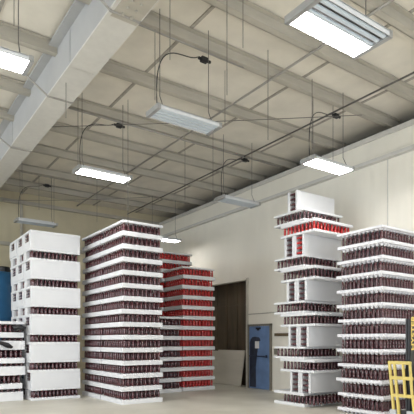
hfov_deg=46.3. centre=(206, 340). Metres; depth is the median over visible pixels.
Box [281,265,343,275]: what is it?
tray
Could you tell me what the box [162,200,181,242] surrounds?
hanging lamp
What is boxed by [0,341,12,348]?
scrap
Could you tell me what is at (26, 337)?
spacer
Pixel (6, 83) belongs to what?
purlin
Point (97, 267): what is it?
tray
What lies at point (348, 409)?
tray
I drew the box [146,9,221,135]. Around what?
hanging lamp
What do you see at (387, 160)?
trim
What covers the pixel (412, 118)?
wall
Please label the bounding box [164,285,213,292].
tray
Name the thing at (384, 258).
tray
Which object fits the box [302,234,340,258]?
tray
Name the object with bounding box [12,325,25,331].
scrap
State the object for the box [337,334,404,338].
tray
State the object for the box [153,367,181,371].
tray
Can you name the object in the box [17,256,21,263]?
spacer
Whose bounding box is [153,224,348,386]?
bottles
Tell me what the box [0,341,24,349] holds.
tray
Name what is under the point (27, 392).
spacer
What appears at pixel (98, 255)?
tray
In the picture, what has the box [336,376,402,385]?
tray
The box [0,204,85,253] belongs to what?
trim
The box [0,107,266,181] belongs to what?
purlin
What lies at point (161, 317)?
tray
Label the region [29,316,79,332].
tray
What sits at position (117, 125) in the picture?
junction box
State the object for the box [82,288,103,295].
tray
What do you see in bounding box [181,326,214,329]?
tray
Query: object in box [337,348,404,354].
tray
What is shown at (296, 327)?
tray
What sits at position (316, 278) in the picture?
tray
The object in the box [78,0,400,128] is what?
purlin
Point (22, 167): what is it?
purlin
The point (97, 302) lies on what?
tray
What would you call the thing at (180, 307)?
tray
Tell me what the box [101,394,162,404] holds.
tray
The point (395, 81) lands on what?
conduit
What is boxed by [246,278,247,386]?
trim
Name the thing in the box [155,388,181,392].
tray
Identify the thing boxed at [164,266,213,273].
tray
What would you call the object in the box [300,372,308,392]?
tray
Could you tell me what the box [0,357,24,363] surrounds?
tray
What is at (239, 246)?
wall
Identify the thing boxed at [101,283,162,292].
tray
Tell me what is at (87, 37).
girder
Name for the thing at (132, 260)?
tray
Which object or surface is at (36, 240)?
tray
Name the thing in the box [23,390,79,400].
tray
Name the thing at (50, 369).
tray
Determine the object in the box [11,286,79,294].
tray
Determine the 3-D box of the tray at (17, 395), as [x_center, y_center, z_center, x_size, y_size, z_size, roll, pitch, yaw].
[-5.800,1.442,12.720,1.602,0.235,1.092,0,0,-35]
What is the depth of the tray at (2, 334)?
12.57 m
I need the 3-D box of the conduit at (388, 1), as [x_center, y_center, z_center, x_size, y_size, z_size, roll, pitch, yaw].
[2.095,-5.270,8.582,0.048,0.042,25.100,0,0,-35]
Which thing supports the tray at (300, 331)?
on the tray at (284, 347)
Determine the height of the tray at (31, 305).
0.055 m
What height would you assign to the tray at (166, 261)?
0.115 m
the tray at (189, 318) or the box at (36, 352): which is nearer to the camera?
the box at (36, 352)
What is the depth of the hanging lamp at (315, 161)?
10.31 m
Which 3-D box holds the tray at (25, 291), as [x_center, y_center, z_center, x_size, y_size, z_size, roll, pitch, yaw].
[-4.382,-1.159,13.451,1.310,0.417,0.150,0,0,-35]
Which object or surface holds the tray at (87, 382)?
on the bottles at (129, 369)
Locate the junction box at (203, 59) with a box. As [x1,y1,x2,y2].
[198,55,210,63]
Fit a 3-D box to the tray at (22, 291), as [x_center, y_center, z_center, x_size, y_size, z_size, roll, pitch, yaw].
[-4.483,-1.159,13.582,1.326,0.417,0.150,0,0,-35]
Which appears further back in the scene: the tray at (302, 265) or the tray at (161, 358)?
the tray at (161, 358)
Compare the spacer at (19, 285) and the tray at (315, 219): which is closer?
the tray at (315, 219)
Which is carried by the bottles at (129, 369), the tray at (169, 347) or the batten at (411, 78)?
the tray at (169, 347)
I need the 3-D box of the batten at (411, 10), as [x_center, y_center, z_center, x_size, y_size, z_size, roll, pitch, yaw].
[2.735,-5.490,9.028,0.060,0.020,25.700,0,0,-35]
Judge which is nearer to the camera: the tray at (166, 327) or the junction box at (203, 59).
the junction box at (203, 59)
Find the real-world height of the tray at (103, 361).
0.115 m
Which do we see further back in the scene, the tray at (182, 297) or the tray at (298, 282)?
the tray at (182, 297)
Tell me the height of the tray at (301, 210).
0.050 m
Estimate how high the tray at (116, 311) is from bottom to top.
0.115 m
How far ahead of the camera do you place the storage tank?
14.76 m
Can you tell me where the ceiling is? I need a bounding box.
[0,0,413,217]
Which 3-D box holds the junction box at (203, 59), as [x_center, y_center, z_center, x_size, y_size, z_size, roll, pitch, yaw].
[-0.047,-5.170,8.908,0.280,0.090,0.090,0,0,-35]
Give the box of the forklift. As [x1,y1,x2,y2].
[388,317,413,413]
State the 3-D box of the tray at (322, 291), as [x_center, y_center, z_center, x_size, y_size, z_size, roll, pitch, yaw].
[2.854,-1.195,11.720,1.330,0.480,0.065,0,0,-35]
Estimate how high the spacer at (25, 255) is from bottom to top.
0.190 m
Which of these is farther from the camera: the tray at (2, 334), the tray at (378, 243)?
the tray at (2, 334)
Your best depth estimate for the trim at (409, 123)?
14.12 m
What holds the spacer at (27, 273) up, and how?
on the tray at (30, 277)
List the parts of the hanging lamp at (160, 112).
power cord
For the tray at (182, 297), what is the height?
0.115 m
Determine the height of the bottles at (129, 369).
5.073 m
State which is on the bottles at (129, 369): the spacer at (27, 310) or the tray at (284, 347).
the tray at (284, 347)
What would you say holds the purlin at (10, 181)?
attached to the ceiling
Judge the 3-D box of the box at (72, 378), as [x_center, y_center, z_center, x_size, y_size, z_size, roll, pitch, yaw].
[-4.053,1.036,12.985,1.300,0.417,0.150,0,0,-35]
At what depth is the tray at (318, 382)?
11.49 m
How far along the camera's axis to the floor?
11.89 m
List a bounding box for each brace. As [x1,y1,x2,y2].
[0,138,34,151]
[26,75,76,103]
[100,0,145,23]
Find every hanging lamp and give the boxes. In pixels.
[0,0,33,75]
[13,178,57,227]
[72,124,132,183]
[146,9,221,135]
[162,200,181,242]
[214,134,260,208]
[285,0,392,59]
[300,112,354,175]
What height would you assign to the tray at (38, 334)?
0.055 m
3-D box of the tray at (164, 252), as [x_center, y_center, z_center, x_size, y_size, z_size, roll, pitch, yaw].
[-1.304,-2.931,16.694,1.200,0.050,1.100,0,0,-35]
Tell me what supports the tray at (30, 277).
on the bottles at (129, 369)
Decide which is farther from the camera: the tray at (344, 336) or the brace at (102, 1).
the tray at (344, 336)
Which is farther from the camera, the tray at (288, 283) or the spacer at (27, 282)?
the spacer at (27, 282)
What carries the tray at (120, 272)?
on the bottles at (129, 369)
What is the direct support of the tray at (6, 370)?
on the bottles at (129, 369)
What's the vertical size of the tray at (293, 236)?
0.480 m
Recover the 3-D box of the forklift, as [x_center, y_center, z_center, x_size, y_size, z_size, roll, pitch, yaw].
[3.614,0.582,7.672,3.300,1.956,0.880,0,0,-40]
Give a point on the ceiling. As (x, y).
(229, 82)
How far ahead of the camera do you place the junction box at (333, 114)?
11.11 m
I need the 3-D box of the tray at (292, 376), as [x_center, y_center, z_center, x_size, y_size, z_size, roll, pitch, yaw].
[2.580,0.985,12.114,1.330,0.480,0.065,0,0,-35]
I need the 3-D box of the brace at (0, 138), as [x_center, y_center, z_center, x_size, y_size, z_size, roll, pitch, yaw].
[-4.977,-5.064,11.643,1.641,0.738,0.036,0,0,-35]
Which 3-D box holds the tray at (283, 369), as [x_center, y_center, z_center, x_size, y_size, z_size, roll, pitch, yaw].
[2.698,0.715,11.938,1.370,0.060,1.120,0,0,-35]
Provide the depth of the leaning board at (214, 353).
18.16 m
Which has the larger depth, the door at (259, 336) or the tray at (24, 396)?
the door at (259, 336)
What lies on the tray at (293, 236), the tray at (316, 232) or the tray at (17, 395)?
the tray at (316, 232)
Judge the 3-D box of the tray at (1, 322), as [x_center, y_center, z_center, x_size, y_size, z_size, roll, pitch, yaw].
[-5.786,-0.472,12.724,1.630,0.075,1.100,0,0,-35]
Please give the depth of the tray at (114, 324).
12.15 m
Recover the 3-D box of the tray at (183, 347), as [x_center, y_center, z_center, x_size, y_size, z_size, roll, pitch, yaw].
[-0.562,0.227,15.785,1.230,0.115,1.120,0,0,-35]
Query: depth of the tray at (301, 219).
11.79 m
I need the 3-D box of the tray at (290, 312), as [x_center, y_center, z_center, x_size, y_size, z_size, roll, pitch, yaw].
[2.544,-0.688,12.166,1.370,0.055,1.030,0,0,-35]
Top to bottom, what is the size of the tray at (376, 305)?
0.115 m
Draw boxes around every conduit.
[15,170,185,203]
[68,107,280,167]
[77,0,393,205]
[127,72,413,214]
[139,24,243,68]
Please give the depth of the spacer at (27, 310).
12.95 m
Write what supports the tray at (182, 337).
on the bottles at (339, 230)
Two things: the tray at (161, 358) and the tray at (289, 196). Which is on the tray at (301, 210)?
the tray at (289, 196)
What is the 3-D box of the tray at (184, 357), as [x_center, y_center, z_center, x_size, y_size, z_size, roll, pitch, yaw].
[-0.573,0.545,15.777,1.230,0.115,1.120,0,0,-35]
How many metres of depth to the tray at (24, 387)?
12.91 m
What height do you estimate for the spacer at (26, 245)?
0.190 m
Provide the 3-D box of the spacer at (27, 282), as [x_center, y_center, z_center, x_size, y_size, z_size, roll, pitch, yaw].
[-4.827,-1.533,13.062,0.128,0.190,0.280,0,0,-35]
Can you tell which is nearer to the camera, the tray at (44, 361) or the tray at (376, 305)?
the tray at (376, 305)
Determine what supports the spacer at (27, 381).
on the tray at (24, 387)
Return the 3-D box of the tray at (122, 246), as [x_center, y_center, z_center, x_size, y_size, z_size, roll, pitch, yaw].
[-1.975,-2.325,12.666,1.130,0.115,1.340,0,0,-35]
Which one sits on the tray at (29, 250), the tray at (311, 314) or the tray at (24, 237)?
the tray at (24, 237)
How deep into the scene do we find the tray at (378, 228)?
10.22 m
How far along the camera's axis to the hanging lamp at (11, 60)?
6.48 m
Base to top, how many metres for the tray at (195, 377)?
0.115 m
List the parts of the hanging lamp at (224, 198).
power cord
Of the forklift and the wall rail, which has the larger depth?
the wall rail
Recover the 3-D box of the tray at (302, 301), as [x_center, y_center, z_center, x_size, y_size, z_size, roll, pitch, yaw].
[2.537,-0.930,12.161,1.370,0.050,1.030,0,0,-35]
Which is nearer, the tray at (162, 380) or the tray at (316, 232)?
the tray at (316, 232)
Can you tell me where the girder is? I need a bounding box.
[0,0,158,187]
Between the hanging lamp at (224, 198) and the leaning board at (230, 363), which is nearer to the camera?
the hanging lamp at (224, 198)
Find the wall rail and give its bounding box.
[274,333,287,335]
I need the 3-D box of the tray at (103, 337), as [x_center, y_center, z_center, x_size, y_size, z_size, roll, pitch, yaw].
[-1.968,-0.092,12.672,1.130,0.115,1.340,0,0,-35]
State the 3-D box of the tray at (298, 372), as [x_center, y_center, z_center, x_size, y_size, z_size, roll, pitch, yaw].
[2.731,0.985,11.897,1.330,0.480,0.065,0,0,-35]
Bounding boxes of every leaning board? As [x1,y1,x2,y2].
[210,350,217,382]
[214,350,244,385]
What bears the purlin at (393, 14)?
attached to the ceiling
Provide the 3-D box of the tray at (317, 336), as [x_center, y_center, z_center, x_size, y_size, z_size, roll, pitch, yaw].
[2.888,-0.105,11.671,1.330,0.480,0.065,0,0,-35]
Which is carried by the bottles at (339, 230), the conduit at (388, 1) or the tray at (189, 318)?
the tray at (189, 318)
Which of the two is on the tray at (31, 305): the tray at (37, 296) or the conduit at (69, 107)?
the tray at (37, 296)
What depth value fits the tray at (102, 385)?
12.16 m
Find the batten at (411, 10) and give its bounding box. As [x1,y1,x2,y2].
[93,8,413,205]
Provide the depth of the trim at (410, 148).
13.93 m
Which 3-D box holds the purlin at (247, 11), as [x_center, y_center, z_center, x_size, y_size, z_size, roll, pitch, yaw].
[-2.742,-5.399,5.554,19.840,0.202,0.210,0,0,-35]
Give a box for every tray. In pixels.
[0,321,23,324]
[0,332,23,337]
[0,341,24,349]
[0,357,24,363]
[0,365,24,375]
[0,381,21,389]
[0,389,22,401]
[10,248,79,260]
[10,257,79,269]
[11,276,79,285]
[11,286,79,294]
[11,304,79,311]
[11,314,79,319]
[14,241,16,256]
[22,264,23,279]
[22,291,23,305]
[22,386,79,390]
[23,236,25,251]
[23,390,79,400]
[24,263,27,278]
[24,290,29,305]
[24,333,79,335]
[25,342,79,344]
[25,360,79,362]
[25,366,79,372]
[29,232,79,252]
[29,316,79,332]
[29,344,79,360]
[30,260,79,279]
[30,288,79,305]
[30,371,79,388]
[82,230,105,240]
[82,240,105,251]
[82,276,134,284]
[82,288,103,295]
[82,312,103,317]
[82,335,101,339]
[82,347,100,351]
[82,358,100,363]
[82,380,100,386]
[82,391,103,398]
[83,252,103,262]
[83,264,107,273]
[83,300,100,306]
[83,323,100,328]
[83,369,100,374]
[100,309,161,316]
[100,382,161,391]
[101,219,162,231]
[101,230,162,244]
[101,243,162,257]
[101,256,162,270]
[101,270,162,281]
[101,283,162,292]
[101,296,162,304]
[101,322,162,327]
[101,335,162,339]
[101,347,162,352]
[101,359,162,365]
[101,371,162,378]
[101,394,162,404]
[140,316,182,319]
[145,325,182,329]
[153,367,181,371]
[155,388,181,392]
[157,251,191,258]
[159,346,181,350]
[159,378,180,382]
[160,259,191,267]
[160,357,181,360]
[163,336,180,339]
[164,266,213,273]
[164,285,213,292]
[164,305,214,311]
[165,274,214,283]
[165,295,214,301]
[172,316,214,320]
[177,384,214,390]
[179,375,214,380]
[180,356,214,359]
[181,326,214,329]
[181,336,214,339]
[181,346,214,349]
[182,365,213,370]
[274,208,341,221]
[274,218,307,231]
[274,254,341,264]
[274,264,309,271]
[274,300,341,306]
[274,311,341,314]
[274,355,341,358]
[274,388,341,395]
[274,397,341,406]
[275,346,341,348]
[280,228,345,239]
[280,358,342,362]
[280,367,343,372]
[281,217,352,231]
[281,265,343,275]
[281,276,347,283]
[281,312,345,317]
[281,323,346,326]
[284,238,291,257]
[287,282,293,301]
[288,193,294,211]
[288,327,295,346]
[290,372,297,391]
[292,236,293,255]
[294,236,301,255]
[294,281,296,300]
[296,190,333,213]
[296,327,298,346]
[297,281,321,301]
[298,326,306,346]
[298,372,299,392]
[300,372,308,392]
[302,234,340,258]
[305,280,341,302]
[307,326,345,346]
[309,372,345,393]
[336,270,413,284]
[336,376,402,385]
[337,224,413,240]
[337,239,413,255]
[337,255,413,270]
[337,286,413,298]
[337,302,413,311]
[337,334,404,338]
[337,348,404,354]
[338,318,404,325]
[338,362,401,370]
[338,390,404,401]
[338,403,404,413]
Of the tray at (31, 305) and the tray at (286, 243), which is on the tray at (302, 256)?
the tray at (286, 243)
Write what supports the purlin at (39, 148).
attached to the ceiling
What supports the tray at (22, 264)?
on the tray at (30, 277)
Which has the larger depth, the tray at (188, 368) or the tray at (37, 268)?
the tray at (188, 368)
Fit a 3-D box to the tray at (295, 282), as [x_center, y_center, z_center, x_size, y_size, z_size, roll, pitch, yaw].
[2.663,-1.195,11.995,1.330,0.480,0.065,0,0,-35]
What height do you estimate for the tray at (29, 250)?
0.055 m
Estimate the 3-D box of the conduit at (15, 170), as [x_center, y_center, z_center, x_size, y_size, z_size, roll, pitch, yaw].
[-8.156,-5.260,13.390,17.900,0.028,0.032,0,0,-35]
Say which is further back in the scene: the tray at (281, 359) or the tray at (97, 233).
the tray at (97, 233)
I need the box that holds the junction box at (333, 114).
[332,113,340,118]
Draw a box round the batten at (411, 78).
[135,76,413,212]
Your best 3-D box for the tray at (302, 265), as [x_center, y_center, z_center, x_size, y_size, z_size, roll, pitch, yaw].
[2.547,-1.778,12.167,1.370,0.055,1.030,0,0,-35]
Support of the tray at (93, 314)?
on the bottles at (129, 369)
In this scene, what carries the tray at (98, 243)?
on the bottles at (129, 369)
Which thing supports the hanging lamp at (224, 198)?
hanging from the ceiling
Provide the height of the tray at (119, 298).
0.115 m
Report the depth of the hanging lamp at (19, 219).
15.41 m
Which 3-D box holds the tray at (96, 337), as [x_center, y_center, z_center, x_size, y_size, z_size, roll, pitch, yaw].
[-2.783,-0.092,13.794,1.130,0.115,1.340,0,0,-35]
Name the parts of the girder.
splice plate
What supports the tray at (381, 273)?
on the bottles at (129, 369)
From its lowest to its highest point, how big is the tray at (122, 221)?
0.060 m
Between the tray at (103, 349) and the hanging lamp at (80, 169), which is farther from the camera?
the tray at (103, 349)
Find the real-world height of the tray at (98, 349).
0.115 m
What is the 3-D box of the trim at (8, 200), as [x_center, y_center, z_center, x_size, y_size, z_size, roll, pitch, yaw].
[-10.057,-5.120,15.686,19.400,0.120,0.159,0,0,-35]
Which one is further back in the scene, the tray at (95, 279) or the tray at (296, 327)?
the tray at (95, 279)
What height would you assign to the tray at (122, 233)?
0.115 m
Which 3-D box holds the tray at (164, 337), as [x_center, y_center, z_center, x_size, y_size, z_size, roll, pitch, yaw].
[-1.513,-0.092,14.953,1.040,0.115,1.080,0,0,-35]
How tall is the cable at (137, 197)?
0.065 m
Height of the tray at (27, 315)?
0.070 m
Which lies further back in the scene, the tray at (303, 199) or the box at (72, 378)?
the box at (72, 378)
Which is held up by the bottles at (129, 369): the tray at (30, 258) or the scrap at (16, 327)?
the tray at (30, 258)
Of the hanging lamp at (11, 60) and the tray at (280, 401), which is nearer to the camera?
the hanging lamp at (11, 60)
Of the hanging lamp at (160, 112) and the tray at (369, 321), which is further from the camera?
the tray at (369, 321)
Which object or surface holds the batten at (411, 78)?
attached to the ceiling
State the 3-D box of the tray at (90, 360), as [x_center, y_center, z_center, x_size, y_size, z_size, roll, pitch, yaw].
[-2.776,0.545,13.791,1.130,0.115,1.340,0,0,-35]
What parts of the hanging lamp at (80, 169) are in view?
power cord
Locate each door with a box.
[210,281,245,384]
[247,324,271,390]
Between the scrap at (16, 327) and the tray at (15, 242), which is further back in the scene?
the tray at (15, 242)
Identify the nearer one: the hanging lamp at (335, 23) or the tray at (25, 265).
the hanging lamp at (335, 23)
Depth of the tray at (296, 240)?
11.64 m
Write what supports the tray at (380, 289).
on the bottles at (129, 369)
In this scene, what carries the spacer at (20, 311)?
on the tray at (27, 315)
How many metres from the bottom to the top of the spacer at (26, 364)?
0.190 m
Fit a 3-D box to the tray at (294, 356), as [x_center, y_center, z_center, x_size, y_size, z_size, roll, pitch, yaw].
[2.541,0.403,12.163,1.370,0.055,1.030,0,0,-35]
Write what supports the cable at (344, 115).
hanging from the hanging lamp at (80, 169)
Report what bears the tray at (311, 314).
on the bottles at (129, 369)
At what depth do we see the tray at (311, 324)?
11.52 m
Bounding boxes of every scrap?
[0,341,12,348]
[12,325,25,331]
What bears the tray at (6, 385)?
on the bottles at (129, 369)
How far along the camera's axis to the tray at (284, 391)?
11.75 m
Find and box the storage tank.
[0,266,11,364]
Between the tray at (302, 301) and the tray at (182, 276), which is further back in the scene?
the tray at (182, 276)
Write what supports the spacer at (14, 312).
on the tray at (27, 315)
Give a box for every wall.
[0,189,169,379]
[160,125,413,397]
[171,118,413,217]
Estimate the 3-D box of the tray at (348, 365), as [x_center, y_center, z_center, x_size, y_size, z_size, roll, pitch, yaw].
[3.794,0.545,10.628,1.380,0.115,1.160,0,0,-35]
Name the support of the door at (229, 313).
in the wall at (239, 246)
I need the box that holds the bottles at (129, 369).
[0,192,413,410]
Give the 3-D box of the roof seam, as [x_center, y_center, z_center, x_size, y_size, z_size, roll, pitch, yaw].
[-1.903,-5.490,5.802,0.060,0.020,25.700,0,0,-35]
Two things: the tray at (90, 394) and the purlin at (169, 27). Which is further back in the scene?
the tray at (90, 394)
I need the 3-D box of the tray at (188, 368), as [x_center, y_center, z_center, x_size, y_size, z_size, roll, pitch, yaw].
[-0.580,0.865,15.773,1.230,0.115,1.120,0,0,-35]
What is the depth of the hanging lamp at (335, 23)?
5.77 m
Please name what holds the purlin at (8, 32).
attached to the ceiling
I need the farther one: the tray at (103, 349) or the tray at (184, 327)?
the tray at (184, 327)
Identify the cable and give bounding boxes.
[25,197,144,200]
[53,115,358,126]
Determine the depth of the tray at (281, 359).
11.42 m
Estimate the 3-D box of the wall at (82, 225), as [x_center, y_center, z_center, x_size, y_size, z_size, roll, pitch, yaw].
[-9.585,-1.970,16.233,21.200,7.060,0.200,0,0,-35]
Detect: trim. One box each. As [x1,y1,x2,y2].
[0,197,159,224]
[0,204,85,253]
[159,119,413,224]
[161,144,413,236]
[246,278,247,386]
[387,160,387,225]
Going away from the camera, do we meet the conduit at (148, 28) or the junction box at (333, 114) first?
the conduit at (148, 28)
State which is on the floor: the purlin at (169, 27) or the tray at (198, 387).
the tray at (198, 387)
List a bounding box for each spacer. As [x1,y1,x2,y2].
[12,310,16,316]
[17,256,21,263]
[17,283,22,289]
[18,309,22,315]
[23,252,28,260]
[24,241,28,250]
[24,280,29,287]
[24,335,29,341]
[24,362,29,368]
[25,269,29,277]
[25,307,29,314]
[25,389,30,396]
[26,380,30,388]
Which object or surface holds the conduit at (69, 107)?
attached to the purlin at (6, 83)
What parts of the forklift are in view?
load backrest, mast rail, mast rail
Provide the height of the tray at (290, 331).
0.480 m
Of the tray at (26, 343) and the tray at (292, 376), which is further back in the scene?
the tray at (26, 343)
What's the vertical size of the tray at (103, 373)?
0.115 m
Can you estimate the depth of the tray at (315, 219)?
11.56 m
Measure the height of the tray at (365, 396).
0.115 m
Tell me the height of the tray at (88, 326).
0.115 m
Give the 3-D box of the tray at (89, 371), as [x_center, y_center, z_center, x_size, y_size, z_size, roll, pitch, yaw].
[-2.757,0.865,13.802,1.130,0.115,1.340,0,0,-35]
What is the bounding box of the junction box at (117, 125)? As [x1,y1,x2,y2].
[114,123,124,128]
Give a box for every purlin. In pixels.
[0,21,345,150]
[0,75,298,168]
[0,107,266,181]
[4,178,184,214]
[16,163,206,205]
[31,144,235,193]
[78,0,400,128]
[202,0,413,102]
[350,0,413,38]
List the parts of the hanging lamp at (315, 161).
power cord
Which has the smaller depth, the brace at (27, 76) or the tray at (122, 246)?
the brace at (27, 76)
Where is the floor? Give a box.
[0,380,362,413]

